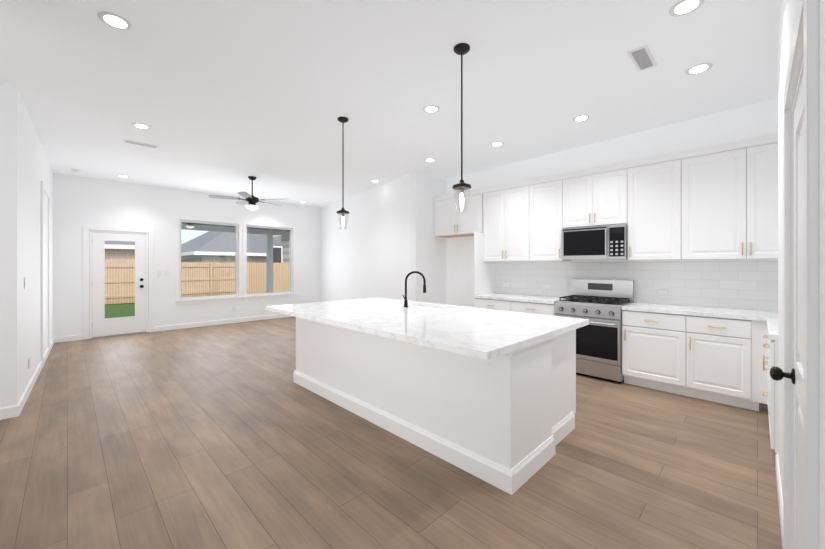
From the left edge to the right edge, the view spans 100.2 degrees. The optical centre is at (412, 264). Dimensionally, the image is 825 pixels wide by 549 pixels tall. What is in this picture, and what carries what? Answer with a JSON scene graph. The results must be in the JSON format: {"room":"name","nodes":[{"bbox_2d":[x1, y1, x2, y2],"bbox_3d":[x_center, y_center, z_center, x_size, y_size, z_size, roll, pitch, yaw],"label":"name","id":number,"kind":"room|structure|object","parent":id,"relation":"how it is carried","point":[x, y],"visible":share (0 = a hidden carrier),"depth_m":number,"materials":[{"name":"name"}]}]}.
{"room":"kitchen","nodes":[
{"label":"kitchen","id":0,"kind":"room"},
{"bbox_2d":[0,0,779,207],"bbox_3d":[-2.754,-1.700,2.966,10.700,0.100,10.090,0,0,-45],"label":"ceiling","id":1,"kind":"structure","parent":0,"point":[224,97],"depth_m":3.10,"materials":[{"name":"paint"}]},
{"bbox_2d":[98,11,132,30],"bbox_3d":[-2.008,-1.647,2.333,0.180,0.006,0.180,0,0,-45],"label":"recessed light","id":2,"kind":"object","parent":1,"relation":"in","point":[116,21],"visible":1,"depth_m":2.32,"materials":[{"name":"white plastic"}]},
{"bbox_2d":[123,139,158,148],"bbox_3d":[-3.698,-1.646,4.702,0.370,0.008,0.130,0,0,-45],"label":"ceiling vent","id":3,"kind":"object","parent":1,"relation":"in","point":[141,144],"visible":0.98,"depth_m":4.70,"materials":[{"name":"white plastic"}]},
{"bbox_2d":[132,123,150,128],"bbox_3d":[-3.217,-1.647,4.094,0.180,0.006,0.180,0,0,-45],"label":"recessed light","id":4,"kind":"object","parent":1,"relation":"in","point":[140,125],"visible":1,"depth_m":4.09,"materials":[{"name":"white plastic"}]},
{"bbox_2d":[208,176,281,209],"bbox_3d":[-3.047,-1.342,6.504,1.355,0.614,1.312,0,0,-45],"label":"ceiling fan","id":5,"kind":"object","parent":1,"relation":"hanging from","point":[252,200],"visible":1,"depth_m":6.38,"materials":[{"name":"brown metal"}]},
{"bbox_2d":[337,117,348,228],"bbox_3d":[-0.785,-1.026,3.896,0.146,1.248,0.146,0,0,-45],"label":"pendant light","id":6,"kind":"object","parent":1,"relation":"hanging from","point":[342,211],"visible":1,"depth_m":3.89,"materials":[{"name":"black metal"}]},
{"bbox_2d":[424,158,435,161],"bbox_3d":[0.276,-1.647,5.423,0.180,0.006,0.180,0,0,-45],"label":"recessed light","id":7,"kind":"object","parent":1,"relation":"in","point":[430,160],"visible":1,"depth_m":5.43,"materials":[{"name":"white plastic"}]},
{"bbox_2d":[423,105,439,112],"bbox_3d":[0.198,-1.647,3.649,0.180,0.006,0.180,0,0,-45],"label":"recessed light","id":8,"kind":"object","parent":1,"relation":"in","point":[430,109],"visible":1,"depth_m":3.65,"materials":[{"name":"white plastic"}]},
{"bbox_2d":[452,43,470,211],"bbox_3d":[0.375,-1.026,2.623,0.146,1.248,0.146,0,0,-45],"label":"pendant light","id":9,"kind":"object","parent":1,"relation":"hanging from","point":[461,49],"visible":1,"depth_m":2.62,"materials":[{"name":"black metal"}]},
{"bbox_2d":[490,142,503,145],"bbox_3d":[1.153,-1.647,4.702,0.180,0.006,0.180,0,0,-45],"label":"recessed light","id":10,"kind":"object","parent":1,"relation":"in","point":[496,143],"visible":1,"depth_m":4.69,"materials":[{"name":"white plastic"}]},
{"bbox_2d":[572,115,589,121],"bbox_3d":[1.895,-1.647,3.875,0.180,0.006,0.180,0,0,-45],"label":"recessed light","id":11,"kind":"object","parent":1,"relation":"in","point":[579,118],"visible":1,"depth_m":3.87,"materials":[{"name":"white plastic"}]},
{"bbox_2d":[627,45,656,71],"bbox_3d":[1.839,-1.646,2.758,0.370,0.008,0.130,0,0,-45],"label":"ceiling vent","id":12,"kind":"object","parent":1,"relation":"in","point":[641,58],"visible":1,"depth_m":2.74,"materials":[{"name":"white plastic"}]},
{"bbox_2d":[669,0,704,16],"bbox_3d":[1.747,-1.647,2.199,0.180,0.006,0.180,0,0,-45],"label":"recessed light","id":13,"kind":"object","parent":1,"relation":"in","point":[681,8],"visible":1,"depth_m":2.20,"materials":[{"name":"white plastic"}]},
{"bbox_2d":[685,62,712,74],"bbox_3d":[2.404,-1.647,2.899,0.180,0.006,0.180,0,0,-45],"label":"recessed light","id":14,"kind":"object","parent":1,"relation":"in","point":[698,68],"visible":1,"depth_m":2.89,"materials":[{"name":"white plastic"}]},
{"bbox_2d":[0,316,781,548],"bbox_3d":[-2.754,1.440,2.966,10.700,0.080,10.090,0,0,-45],"label":"floor","id":15,"kind":"structure","parent":0,"point":[229,436],"depth_m":2.36,"materials":[{"name":"brown wood"}]},
{"bbox_2d":[293,317,585,494],"bbox_3d":[0.043,0.958,3.565,1.305,0.888,2.890,0,0,-45],"label":"kitchen island","id":16,"kind":"object","parent":15,"relation":"on","point":[487,395],"depth_m":2.55,"materials":[{"name":"paint"}]},
{"bbox_2d":[266,297,588,360],"bbox_3d":[-0.067,0.492,3.454,1.590,0.045,2.922,0,0,-45],"label":"island countertop","id":17,"kind":"structure","parent":16,"relation":"on","point":[484,334],"depth_m":2.82,"materials":[{"name":"white stone"}]},
{"bbox_2d":[403,271,425,306],"bbox_3d":[0.011,0.268,3.850,0.239,0.402,0.187,0,0,-45],"label":"faucet","id":18,"kind":"object","parent":17,"relation":"on","point":[424,289],"visible":1,"depth_m":3.85,"materials":[{"name":"black metal"}]},
{"bbox_2d":[474,296,509,310],"bbox_3d":[1.424,0.960,5.482,0.605,0.879,0.640,0,0,-45],"label":"base cabinet","id":19,"kind":"object","parent":15,"relation":"on","point":[485,302],"depth_m":5.28,"materials":[{"name":"paint"}]},
{"bbox_2d":[510,300,554,315],"bbox_3d":[1.876,0.960,5.029,0.605,0.879,0.640,0,0,-45],"label":"base cabinet","id":20,"kind":"object","parent":15,"relation":"on","point":[525,306],"depth_m":4.81,"materials":[{"name":"paint"}]},
{"bbox_2d":[482,292,567,303],"bbox_3d":[1.647,0.500,5.253,0.617,0.041,1.280,0,0,-45],"label":"countertop","id":21,"kind":"structure","parent":20,"relation":"on","point":[497,295],"depth_m":5.10,"materials":[{"name":"white stone"}]},
{"bbox_2d":[554,279,633,382],"bbox_3d":[2.352,0.800,4.494,0.694,1.200,0.774,0,0,-45],"label":"range","id":22,"kind":"object","parent":15,"relation":"on","point":[598,303],"visible":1,"depth_m":4.26,"materials":[{"name":"silver metal"}]},
{"bbox_2d":[622,324,681,394],"bbox_3d":[2.869,0.960,4.036,0.605,0.879,0.591,0,0,-45],"label":"base cabinet","id":23,"kind":"object","parent":15,"relation":"on","point":[651,357],"depth_m":3.83,"materials":[{"name":"paint"}]},
{"bbox_2d":[682,332,753,409],"bbox_3d":[3.251,0.960,3.655,0.605,0.879,0.488,0,0,-45],"label":"base cabinet","id":24,"kind":"object","parent":15,"relation":"on","point":[724,352],"depth_m":3.44,"materials":[{"name":"paint"}]},
{"bbox_2d":[622,300,777,339],"bbox_3d":[2.933,0.500,3.175,1.736,0.041,1.899,0,0,-45],"label":"countertop","id":25,"kind":"structure","parent":24,"relation":"on","point":[755,324],"depth_m":3.56,"materials":[{"name":"white stone"}]},
{"bbox_2d":[766,336,777,452],"bbox_3d":[2.955,0.960,2.386,0.647,0.879,0.676,0,0,-45],"label":"base cabinet","id":26,"kind":"object","parent":15,"relation":"on","point":[771,345],"depth_m":2.39,"materials":[{"name":"paint"}]},
{"bbox_2d":[0,0,824,548],"bbox_3d":[-2.860,-0.125,2.860,10.680,3.050,10.090,0,0,-45],"label":"wall","id":27,"kind":"structure","parent":0,"point":[386,242],"depth_m":6.25,"materials":[{"name":"paint"}]},
{"bbox_2d":[0,403,20,419],"bbox_3d":[-5.375,1.347,1.475,4.883,0.105,0.013,0,0,-45],"label":"baseboard","id":28,"kind":"structure","parent":27,"relation":"attached to","point":[10,411],"depth_m":3.16,"materials":[{"name":"paint"}]},
{"bbox_2d":[18,337,54,410],"bbox_3d":[-5.055,1.347,4.704,0.162,0.105,4.099,0,0,-45],"label":"baseboard","id":29,"kind":"structure","parent":27,"relation":"attached to","point":[28,389],"depth_m":4.06,"materials":[{"name":"paint"}]},
{"bbox_2d":[41,181,49,367],"bbox_3d":[-5.392,0.130,5.072,0.059,2.539,1.105,0,0,-45],"label":"trim","id":30,"kind":"structure","parent":27,"relation":"attached to","point":[44,189],"depth_m":4.67,"materials":[{"name":"paint"}]},
{"bbox_2d":[55,334,81,342],"bbox_3d":[-6.314,1.347,6.335,0.350,0.105,0.013,0,0,-45],"label":"baseboard","id":31,"kind":"structure","parent":27,"relation":"attached to","point":[71,337],"depth_m":6.33,"materials":[{"name":"paint"}]},
{"bbox_2d":[89,230,147,338],"bbox_3d":[-5.825,0.367,6.872,0.892,2.066,0.219,0,0,-45],"label":"patio door","id":32,"kind":"structure","parent":27,"relation":"in","point":[100,325],"depth_m":6.80,"materials":[{"name":"paint"}]},
{"bbox_2d":[83,225,153,339],"bbox_3d":[-5.798,0.322,6.845,1.076,2.154,0.018,0,0,-45],"label":"door frame","id":33,"kind":"structure","parent":27,"relation":"attached to","point":[86,228],"depth_m":6.62,"materials":[{"name":"paint"}]},
{"bbox_2d":[25,271,307,367],"bbox_3d":[-3.456,0.626,6.620,5.095,1.008,3.649,0,0,-45],"label":"outlet plates","id":34,"kind":"object","parent":27,"relation":"attached to","point":[166,273],"visible":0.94,"depth_m":7.36,"materials":[{"name":"white plastic"}]},
{"bbox_2d":[175,216,242,304],"bbox_3d":[-4.691,-0.096,8.008,1.390,1.928,0.151,0,0,-45],"label":"window","id":35,"kind":"structure","parent":27,"relation":"in","point":[235,294],"depth_m":7.98,"materials":[{"name":"clear glass"}]},
{"bbox_2d":[154,314,292,331],"bbox_3d":[-4.344,1.347,8.303,3.020,0.105,0.012,0,0,-45],"label":"baseboard","id":36,"kind":"structure","parent":27,"relation":"attached to","point":[217,322],"depth_m":8.06,"materials":[{"name":"paint"}]},
{"bbox_2d":[243,222,296,299],"bbox_3d":[-3.712,-0.096,8.987,1.400,1.928,0.151,0,0,-45],"label":"window","id":37,"kind":"structure","parent":27,"relation":"in","point":[290,269],"depth_m":8.98,"materials":[{"name":"clear glass"}]},
{"bbox_2d":[433,189,480,236],"bbox_3d":[0.910,-0.887,6.181,0.367,0.715,1.056,0,0,-45],"label":"upper cabinet","id":38,"kind":"object","parent":27,"relation":"attached to","point":[449,222],"depth_m":6.05,"materials":[{"name":"paint"}]},
{"bbox_2d":[481,179,528,260],"bbox_3d":[1.566,-0.655,5.512,0.349,1.210,0.800,0,0,-45],"label":"upper cabinet","id":39,"kind":"object","parent":27,"relation":"attached to","point":[494,246],"depth_m":5.37,"materials":[{"name":"paint"}]},
{"bbox_2d":[529,175,560,260],"bbox_3d":[2.020,-0.655,5.058,0.349,1.210,0.485,0,0,-45],"label":"upper cabinet","id":40,"kind":"object","parent":27,"relation":"attached to","point":[544,244],"depth_m":4.94,"materials":[{"name":"paint"}]},
{"bbox_2d":[561,162,624,228],"bbox_3d":[2.474,-0.887,4.617,0.367,0.715,0.780,0,0,-45],"label":"upper cabinet","id":41,"kind":"object","parent":27,"relation":"attached to","point":[588,196],"depth_m":4.47,"materials":[{"name":"paint"}]},
{"bbox_2d":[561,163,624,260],"bbox_3d":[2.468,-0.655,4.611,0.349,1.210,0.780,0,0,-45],"label":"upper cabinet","id":42,"kind":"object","parent":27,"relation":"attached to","point":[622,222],"depth_m":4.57,"materials":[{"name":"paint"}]},
{"bbox_2d":[561,224,626,259],"bbox_3d":[2.437,-0.285,4.579,0.450,0.420,0.772,0,0,-45],"label":"microwave","id":43,"kind":"object","parent":42,"relation":"attached to","point":[598,243],"visible":1,"depth_m":4.43,"materials":[{"name":"silver metal"}]},
{"bbox_2d":[625,153,680,220],"bbox_3d":[2.935,-0.887,4.156,0.367,0.715,0.525,0,0,-45],"label":"upper cabinet","id":44,"kind":"object","parent":27,"relation":"attached to","point":[652,184],"depth_m":4.02,"materials":[{"name":"paint"}]},
{"bbox_2d":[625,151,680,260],"bbox_3d":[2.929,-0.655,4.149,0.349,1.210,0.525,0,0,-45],"label":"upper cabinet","id":45,"kind":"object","parent":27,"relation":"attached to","point":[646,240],"depth_m":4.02,"materials":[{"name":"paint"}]},
{"bbox_2d":[681,135,777,260],"bbox_3d":[3.484,-0.655,3.594,0.349,1.210,1.045,0,0,-45],"label":"upper cabinet","id":46,"kind":"object","parent":27,"relation":"attached to","point":[738,236],"depth_m":3.55,"materials":[{"name":"paint"}]},
{"bbox_2d":[775,453,782,548],"bbox_3d":[2.081,1.347,1.949,1.200,0.105,0.012,0,0,-45],"label":"baseboard","id":47,"kind":"structure","parent":27,"relation":"attached to","point":[779,489],"depth_m":1.99,"materials":[{"name":"paint"}]},
{"bbox_2d":[770,61,802,548],"bbox_3d":[1.306,0.371,1.141,0.852,2.056,0.162,0,0,-45],"label":"pantry door","id":48,"kind":"structure","parent":27,"relation":"in","point":[795,375],"depth_m":1.35,"materials":[{"name":"paint"}]},
{"bbox_2d":[783,0,818,548],"bbox_3d":[1.287,0.327,1.160,1.036,2.144,0.018,0,0,-45],"label":"door frame","id":49,"kind":"structure","parent":27,"relation":"attached to","point":[805,40],"depth_m":0.81,"materials":[{"name":"paint"}]},
{"label":"outside","id":50,"kind":"structure","parent":0,"visible":0},
{"bbox_2d":[105,294,225,317],"bbox_3d":[-14.528,1.645,20.185,36.000,0.050,30.909,0,0,-45],"label":"grass","id":51,"kind":"structure","parent":50,"point":[115,309],"depth_m":12.28,"materials":[{"name":"green plant"}]},
{"bbox_2d":[105,241,134,261],"bbox_3d":[-20.287,-1.191,15.761,12.540,5.618,9.920,0,0,-45],"label":"house","id":52,"kind":"structure","parent":51,"relation":"on","point":[127,258],"depth_m":15.96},
{"bbox_2d":[105,262,289,303],"bbox_3d":[-8.153,0.745,13.847,32.053,1.750,6.013,0,0,-45],"label":"fence","id":53,"kind":"object","parent":51,"relation":"on","point":[188,278],"depth_m":16.32,"materials":[{"name":"brown wood"}]},
{"bbox_2d":[116,222,289,317],"bbox_3d":[-5.495,0.150,9.666,6.500,2.940,3.259,0,0,-45],"label":"patio","id":54,"kind":"structure","parent":51,"relation":"on","point":[232,228],"depth_m":11.97,"materials":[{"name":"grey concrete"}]},
{"bbox_2d":[181,231,280,293],"bbox_3d":[-9.998,-1.291,27.110,14.740,5.818,10.420,0,0,-45],"label":"house","id":55,"kind":"structure","parent":51,"relation":"on","point":[218,248],"depth_m":20.48,"materials":[{"name":"grey"}]},
{"bbox_2d":[273,235,289,262],"bbox_3d":[-6.463,-0.541,21.736,5.740,4.318,2.020,0,0,-45],"label":"house","id":56,"kind":"structure","parent":51,"relation":"on","point":[283,252],"depth_m":20.31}
]}

